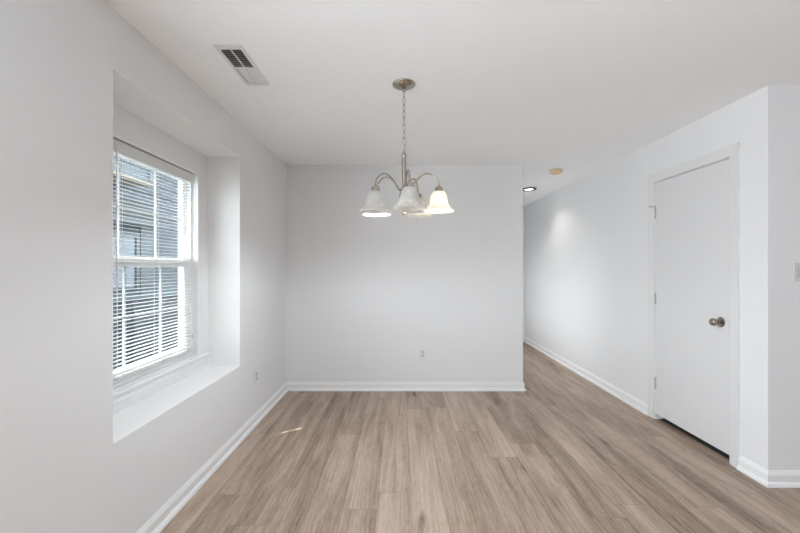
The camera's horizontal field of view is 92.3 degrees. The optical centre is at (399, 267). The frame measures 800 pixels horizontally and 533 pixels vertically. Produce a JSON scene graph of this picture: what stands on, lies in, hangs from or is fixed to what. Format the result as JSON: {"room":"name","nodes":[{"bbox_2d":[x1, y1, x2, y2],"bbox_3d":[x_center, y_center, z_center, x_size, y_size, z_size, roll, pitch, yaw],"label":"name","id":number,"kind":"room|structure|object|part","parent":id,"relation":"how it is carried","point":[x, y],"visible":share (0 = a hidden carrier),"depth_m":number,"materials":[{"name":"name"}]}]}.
{"room":"empty dining room","nodes":[
{"label":"empty dining room","id":0,"kind":"room"},
{"bbox_2d":[0,0,285,532],"bbox_3d":[-1.414,0.118,1.710,0.372,2.458,10.720,0,0,0],"label":"wall","id":1,"kind":"structure","parent":0,"point":[61,470],"depth_m":1.52,"materials":[{"name":"paint"}]},
{"bbox_2d":[112,68,239,444],"bbox_3d":[-1.413,-0.048,2.293,0.370,1.612,1.307,0,0,0],"label":"window","id":2,"kind":"structure","parent":1,"relation":"in","point":[223,352],"depth_m":2.69,"materials":[{"name":"paint"}]},
{"bbox_3d":[-1.558,-0.328,2.353,0.027,0.649,0.824,0,0,0],"label":"sash","id":3,"kind":"part","parent":2,"relation":"part of","materials":[{"name":"plastic"}]},
{"bbox_3d":[-1.526,0.270,2.353,0.027,0.669,0.824,0,0,0],"label":"sash","id":4,"kind":"part","parent":2,"relation":"part of","materials":[{"name":"plastic"}]},
{"bbox_3d":[-1.553,-0.020,2.353,0.090,1.306,0.866,0,0,0],"label":"frame","id":5,"kind":"part","parent":2,"relation":"part of","materials":[{"name":"plastic"}]},
{"bbox_2d":[113,138,193,383],"bbox_3d":[-1.486,-0.034,2.353,0.049,1.267,0.782,0,0,0],"label":"window blind","id":6,"kind":"object","parent":2,"relation":"attached to","point":[119,147],"visible":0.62,"depth_m":2.25,"materials":[{"name":"plastic"}]},
{"bbox_3d":[-1.492,-0.021,2.045,0.029,1.214,0.002,0,0,0],"label":"ladder cord","id":7,"kind":"part","parent":6,"relation":"part of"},
{"bbox_3d":[-1.492,0.593,2.353,0.024,0.015,0.776,0,0,0],"label":"rail","id":8,"kind":"part","parent":6,"relation":"part of","materials":[{"name":"plastic"}]},
{"bbox_3d":[-1.468,-0.083,2.715,0.002,1.100,0.002,0,0,0],"label":"lift cord","id":9,"kind":"part","parent":6,"relation":"part of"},
{"bbox_3d":[-1.468,0.678,2.312,0.010,0.047,1.185,0,0,0],"label":"stool moulding","id":10,"kind":"part","parent":2,"relation":"part of","materials":[{"name":"paint"}]},
{"bbox_3d":[-1.350,0.756,2.293,0.245,0.004,1.306,0,0,0],"label":"recess sill","id":11,"kind":"part","parent":2,"relation":"part of","materials":[{"name":"white paint"}]},
{"bbox_2d":[254,368,257,383],"bbox_3d":[-1.224,0.923,3.275,0.008,0.115,0.070,0,0,0],"label":"wall outlet","id":12,"kind":"object","parent":1,"relation":"attached to","point":[256,370],"visible":1,"depth_m":3.26,"materials":[{"name":"white plastic"}]},
{"bbox_2d":[136,382,525,532],"bbox_3d":[0.064,1.279,1.710,2.583,0.094,10.420,0,0,0],"label":"baseboard","id":13,"kind":"structure","parent":1,"relation":"attached to","point":[167,512],"depth_m":3.61,"materials":[{"name":"paint"}]},
{"bbox_2d":[286,165,522,381],"bbox_3d":[0.051,0.118,4.210,2.557,2.458,0.120,0,0,0],"label":"wall","id":14,"kind":"structure","parent":0,"point":[364,293],"depth_m":4.15,"materials":[{"name":"paint"}]},
{"bbox_2d":[419,348,425,358],"bbox_3d":[0.243,0.927,4.146,0.070,0.115,0.008,0,0,0],"label":"wall outlet","id":15,"kind":"object","parent":14,"relation":"attached to","point":[422,351],"visible":1,"depth_m":4.14,"materials":[{"name":"white plastic"}]},
{"bbox_2d":[105,0,799,205],"bbox_3d":[1.510,-1.191,1.710,6.220,0.160,10.720,0,0,0],"label":"ceiling","id":16,"kind":"structure","parent":0,"point":[577,87],"depth_m":2.16,"materials":[{"name":"paint"}]},
{"bbox_2d":[213,45,268,84],"bbox_3d":[-0.861,-1.185,2.119,0.141,0.161,0.415,0,0,0],"label":"ceiling vent","id":17,"kind":"object","parent":16,"relation":"in","point":[236,56],"visible":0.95,"depth_m":2.14,"materials":[{"name":"metal"}]},
{"bbox_2d":[360,78,453,217],"bbox_3d":[0.042,-0.714,2.310,0.557,0.792,0.571,0,0,0],"label":"chandelier","id":18,"kind":"object","parent":16,"relation":"hanging from","point":[411,200],"visible":1,"depth_m":2.25,"materials":[{"name":"white glass"}]},
{"bbox_3d":[-0.139,-0.378,2.188,0.178,0.119,0.178,0,0,0],"label":"lamp shade","id":19,"kind":"part","parent":18,"relation":"part of","materials":[{"name":"white glass"}]},
{"bbox_3d":[-0.148,-0.398,2.441,0.178,0.119,0.178,0,0,0],"label":"lamp shade","id":20,"kind":"part","parent":18,"relation":"part of","materials":[{"name":"white glass"}]},
{"bbox_3d":[-0.072,-0.519,2.387,0.196,0.104,0.010,0,0,35],"label":"arm","id":21,"kind":"part","parent":18,"relation":"part of","materials":[{"name":"silver metal"}]},
{"bbox_3d":[-0.066,-0.506,2.247,0.156,0.091,0.129,0,0,0],"label":"arm","id":22,"kind":"part","parent":18,"relation":"part of","materials":[{"name":"silver metal"}]},
{"bbox_3d":[0.024,-0.540,2.320,0.064,0.334,0.064,0,0,0],"label":"stem","id":23,"kind":"part","parent":18,"relation":"part of","materials":[{"name":"silver metal"}]},
{"bbox_3d":[0.024,-0.886,2.320,0.015,0.376,0.015,0,0,10],"label":"chain","id":24,"kind":"part","parent":18,"relation":"part of","materials":[{"name":"silver metal"}]},
{"bbox_3d":[0.040,-0.511,2.204,0.010,0.096,0.196,0,0,-8],"label":"arm","id":25,"kind":"part","parent":18,"relation":"part of","materials":[{"name":"silver metal"}]},
{"bbox_3d":[0.053,-0.386,2.112,0.178,0.119,0.178,0,0,0],"label":"lamp shade","id":26,"kind":"part","parent":18,"relation":"part of","materials":[{"name":"white glass"}]},
{"bbox_3d":[0.119,-0.398,2.507,0.178,0.119,0.178,0,0,0],"label":"lamp shade","id":27,"kind":"part","parent":18,"relation":"part of","materials":[{"name":"white glass"}]},
{"bbox_3d":[0.141,-0.519,2.308,0.196,0.104,0.010,0,0,6],"label":"arm","id":28,"kind":"part","parent":18,"relation":"part of","materials":[{"name":"silver metal"}]},
{"bbox_3d":[0.233,-0.398,2.298,0.178,0.119,0.178,0,0,0],"label":"lamp shade","id":29,"kind":"part","parent":18,"relation":"part of","materials":[{"name":"white glass"}]},
{"bbox_2d":[523,187,536,190],"bbox_3d":[1.810,-1.100,5.390,0.206,0.020,0.206,0,0,0],"label":"recessed light","id":30,"kind":"object","parent":16,"relation":"in","point":[527,188],"visible":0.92,"depth_m":5.35,"materials":[{"name":"white"}]},
{"bbox_2d":[549,168,562,174],"bbox_3d":[1.770,-1.089,4.360,0.146,0.042,0.146,0,0,0],"label":"smoke detector","id":31,"kind":"object","parent":16,"relation":"attached to","point":[556,171],"visible":1,"depth_m":4.31,"materials":[{"name":"plastic"}]},
{"bbox_2d":[160,342,799,532],"bbox_3d":[1.488,1.337,1.710,6.270,0.020,10.720,0,0,0],"label":"floor","id":32,"kind":"structure","parent":0,"point":[563,453],"depth_m":2.49,"materials":[{"name":"brown wood"}]},
{"bbox_2d":[523,206,523,339],"bbox_3d":[1.636,0.118,6.980,5.728,2.458,0.120,0,0,0],"label":"wall","id":33,"kind":"structure","parent":0,"point":[523,206],"depth_m":6.92,"materials":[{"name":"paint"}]},
{"bbox_2d":[524,85,786,469],"bbox_3d":[2.298,0.118,4.629,0.115,2.458,4.582,0,0,0],"label":"wall","id":34,"kind":"structure","parent":0,"point":[586,240],"depth_m":3.58,"materials":[{"name":"paint"}]},
{"bbox_2d":[523,336,647,415],"bbox_3d":[2.228,1.279,5.182,0.026,0.094,3.476,0,0,0],"label":"baseboard","id":35,"kind":"structure","parent":34,"relation":"attached to","point":[636,403],"depth_m":4.36,"materials":[{"name":"paint"}]},
{"bbox_2d":[648,143,739,467],"bbox_3d":[2.262,0.251,2.986,0.186,2.152,0.914,0,0,0],"label":"door","id":36,"kind":"structure","parent":34,"relation":"in","point":[694,204],"depth_m":2.90,"materials":[{"name":"paint"}]},
{"bbox_3d":[2.192,0.378,2.680,0.046,0.053,0.053,0,0,0],"label":"knob","id":37,"kind":"part","parent":36,"relation":"part of","materials":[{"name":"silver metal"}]},
{"bbox_3d":[2.236,0.378,2.680,0.008,0.071,0.071,0,0,0],"label":"handle","id":38,"kind":"part","parent":36,"relation":"part of","materials":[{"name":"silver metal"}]},
{"bbox_2d":[787,85,799,469],"bbox_3d":[3.428,0.118,2.396,2.144,2.458,0.115,0,0,0],"label":"wall","id":39,"kind":"structure","parent":0,"point":[793,91],"depth_m":2.34,"materials":[{"name":"paint"}]},
{"bbox_2d":[736,455,799,487],"bbox_3d":[3.357,1.279,2.420,2.285,0.094,0.216,0,0,0],"label":"baseboard","id":40,"kind":"structure","parent":39,"relation":"attached to","point":[768,478],"depth_m":2.33,"materials":[{"name":"paint"}]},
{"bbox_2d":[793,263,799,281],"bbox_3d":[2.428,0.027,2.333,0.070,0.115,0.009,0,0,0],"label":"light switch","id":41,"kind":"object","parent":39,"relation":"attached to","point":[796,266],"visible":1,"depth_m":2.33,"materials":[{"name":"plastic"}]},
{"label":"outside","id":42,"kind":"structure","parent":0,"visible":0},
{"bbox_3d":[-5.300,1.977,5.000,7.399,0.100,22.000,0,0,0],"label":"ground","id":43,"kind":"structure","parent":42,"visible":0},
{"bbox_2d":[113,155,177,296],"bbox_3d":[-3.985,-0.083,8.900,1.130,4.020,12.200,0,0,0],"label":"house","id":44,"kind":"structure","parent":43,"relation":"on","point":[167,271],"depth_m":5.66,"materials":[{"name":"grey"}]},
{"bbox_3d":[-3.583,-0.048,4.705,0.015,0.710,0.970,0,0,0],"label":"pane","id":45,"kind":"part","parent":44,"relation":"part of","materials":[{"name":"clear glass"}]},
{"bbox_3d":[-3.962,0.677,5.430,0.775,2.500,0.260,0,0,0],"label":"corner trim","id":46,"kind":"part","parent":44,"relation":"part of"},
{"bbox_3d":[-4.188,-1.723,6.150,0.425,0.740,0.100,0,0,0],"label":"corner trim","id":47,"kind":"part","parent":44,"relation":"part of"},
{"bbox_2d":[113,291,177,368],"bbox_3d":[-2.925,1.117,5.350,0.130,1.620,5.500,0,0,0],"label":"fence","id":48,"kind":"object","parent":43,"relation":"on","point":[174,293],"visible":0.02,"depth_m":4.43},
{"bbox_3d":[-2.905,1.147,4.180,0.089,1.560,0.090,0,0,0],"label":"post","id":49,"kind":"part","parent":48,"relation":"part of","materials":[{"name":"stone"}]},
{"bbox_3d":[-2.960,0.332,5.300,0.060,0.050,5.400,0,0,0],"label":"rail","id":50,"kind":"part","parent":48,"relation":"part of","materials":[{"name":"white wood"}]}
]}

